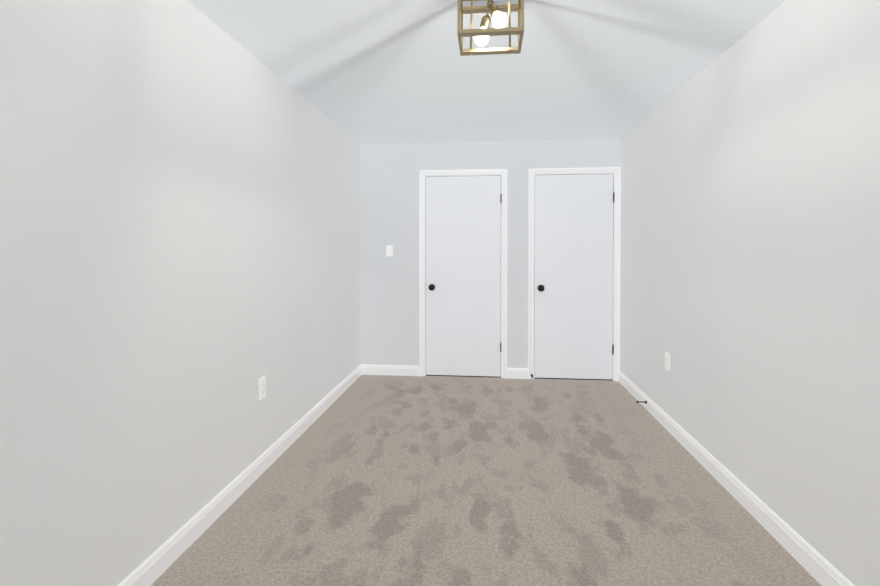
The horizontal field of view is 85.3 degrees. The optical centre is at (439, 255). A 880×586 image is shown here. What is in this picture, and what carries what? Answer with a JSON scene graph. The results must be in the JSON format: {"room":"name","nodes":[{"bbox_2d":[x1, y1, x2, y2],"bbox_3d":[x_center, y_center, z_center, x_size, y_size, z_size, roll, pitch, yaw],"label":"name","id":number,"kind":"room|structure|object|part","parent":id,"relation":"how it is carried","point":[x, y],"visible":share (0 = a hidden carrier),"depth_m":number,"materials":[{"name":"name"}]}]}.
{"room":"empty bedroom","nodes":[
{"label":"empty bedroom","id":0,"kind":"room"},
{"bbox_2d":[0,0,359,585],"bbox_3d":[-1.161,0.077,2.133,0.115,2.390,5.910,0,1,6],"label":"wall","id":1,"kind":"structure","parent":0,"point":[179,229],"depth_m":1.84,"materials":[{"name":"grey paint"}]},
{"bbox_2d":[117,364,360,585],"bbox_3d":[-1.097,1.220,2.142,0.014,0.105,5.680,0,1,6],"label":"baseboard","id":2,"kind":"structure","parent":1,"relation":"attached to","point":[159,561],"depth_m":2.35,"materials":[{"name":"white wood"}]},
{"bbox_2d":[259,376,265,400],"bbox_3d":[-1.036,0.774,2.793,0.009,0.125,0.080,0,1,6],"label":"electrical outlet","id":3,"kind":"object","parent":1,"relation":"attached to","point":[262,387],"visible":1,"depth_m":2.78,"materials":[{"name":"white plastic"}]},
{"bbox_2d":[151,375,820,585],"bbox_3d":[0.231,1.329,2.390,2.840,0.120,6.660,0,1,6],"label":"floor","id":4,"kind":"structure","parent":0,"point":[376,480],"depth_m":2.43,"materials":[{"name":"carpet"}]},
{"bbox_2d":[187,0,785,143],"bbox_3d":[0.231,-1.181,2.357,2.840,0.120,6.660,0,1,6],"label":"ceiling","id":5,"kind":"structure","parent":0,"point":[377,71],"depth_m":2.74,"materials":[{"name":"paint"}]},
{"bbox_2d":[457,0,523,55],"bbox_3d":[0.209,-0.994,1.985,0.264,0.244,0.223,0,1,6],"label":"ceiling light","id":6,"kind":"object","parent":5,"relation":"attached to","point":[483,33],"visible":1,"depth_m":1.97,"materials":[{"name":"gold metal"}]},
{"bbox_3d":[0.173,-0.913,1.993,0.062,0.073,0.062,0,1,6],"label":"bulb","id":7,"kind":"part","parent":6,"relation":"part of","materials":[{"name":"white glass"}]},
{"bbox_2d":[480,7,490,28],"bbox_3d":[0.189,-0.990,1.989,0.048,0.096,0.040,0,1,6],"label":"socket","id":8,"kind":"object","parent":6,"relation":"attached to","point":[485,22],"depth_m":1.97,"materials":[{"name":"gold metal"}]},
{"bbox_3d":[0.209,-1.058,1.984,0.034,0.056,0.034,0,1,6],"label":"stem","id":9,"kind":"part","parent":6,"relation":"part of","materials":[{"name":"gold metal"}]},
{"bbox_2d":[489,5,499,17],"bbox_3d":[0.224,-1.006,1.958,0.048,0.068,0.052,0,1,6],"label":"socket","id":10,"kind":"object","parent":6,"relation":"attached to","point":[493,9],"depth_m":1.94,"materials":[{"name":"gold metal"}]},
{"bbox_3d":[0.241,-0.954,1.927,0.062,0.071,0.062,0,1,6],"label":"bulb","id":11,"kind":"part","parent":6,"relation":"part of","materials":[{"name":"white glass"}]},
{"bbox_2d":[360,138,619,367],"bbox_3d":[0.477,0.041,4.884,2.610,2.390,0.115,0,1,6],"label":"wall","id":12,"kind":"structure","parent":0,"point":[389,285],"depth_m":4.90,"materials":[{"name":"grey paint"}]},
{"bbox_2d":[386,245,392,255],"bbox_3d":[-0.520,-0.049,4.912,0.070,0.115,0.022,0,1,6],"label":"light switch","id":13,"kind":"object","parent":12,"relation":"attached to","point":[389,250],"visible":1,"depth_m":4.92,"materials":[{"name":"white plastic"}]},
{"bbox_2d":[361,364,419,375],"bbox_3d":[-0.504,1.183,4.930,0.592,0.105,0.014,0,1,6],"label":"baseboard","id":14,"kind":"structure","parent":12,"relation":"attached to","point":[366,369],"depth_m":4.93,"materials":[{"name":"white wood"}]},
{"bbox_2d":[419,169,506,378],"bbox_3d":[0.238,0.183,4.900,0.888,2.105,0.134,0,1,6],"label":"door frame","id":15,"kind":"structure","parent":12,"relation":"attached to","point":[423,174],"depth_m":4.84,"materials":[{"name":"white wood"}]},
{"bbox_2d":[426,176,500,376],"bbox_3d":[0.232,0.210,4.842,0.762,2.030,0.099,0,1,6],"label":"door","id":16,"kind":"structure","parent":12,"relation":"in","point":[463,275],"depth_m":4.86,"materials":[{"name":"white wood"}]},
{"bbox_3d":[-0.087,0.325,4.857,0.068,0.068,0.064,0,1,6],"label":"knob","id":17,"kind":"part","parent":16,"relation":"part of","materials":[{"name":"black metal"}]},
{"bbox_2d":[534,174,613,378],"bbox_3d":[1.327,0.211,4.735,0.762,2.030,0.099,0,1,6],"label":"door","id":18,"kind":"structure","parent":12,"relation":"in","point":[574,276],"depth_m":4.75,"materials":[{"name":"white wood"}]},
{"bbox_3d":[1.008,0.326,4.750,0.068,0.068,0.064,0,1,6],"label":"knob","id":19,"kind":"part","parent":18,"relation":"part of","materials":[{"name":"black metal"}]},
{"bbox_2d":[528,167,620,380],"bbox_3d":[1.333,0.185,4.793,0.888,2.105,0.134,0,1,6],"label":"door frame","id":20,"kind":"structure","parent":12,"relation":"attached to","point":[616,171],"depth_m":4.72,"materials":[{"name":"white wood"}]},
{"bbox_2d":[620,0,879,585],"bbox_3d":[1.551,0.081,1.868,0.115,2.390,5.910,0,1,6],"label":"wall","id":21,"kind":"structure","parent":0,"point":[750,238],"depth_m":2.16,"materials":[{"name":"grey paint"}]},
{"bbox_2d":[665,352,669,370],"bbox_3d":[1.643,0.765,3.456,0.009,0.125,0.080,0,1,6],"label":"electrical outlet","id":22,"kind":"object","parent":21,"relation":"attached to","point":[667,361],"visible":1,"depth_m":3.44,"materials":[{"name":"white plastic"}]},
{"bbox_2d":[618,371,854,585],"bbox_3d":[1.486,1.223,1.889,0.014,0.105,5.680,0,1,6],"label":"baseboard","id":23,"kind":"structure","parent":21,"relation":"attached to","point":[817,566],"depth_m":2.33,"materials":[{"name":"white wood"}]}
]}

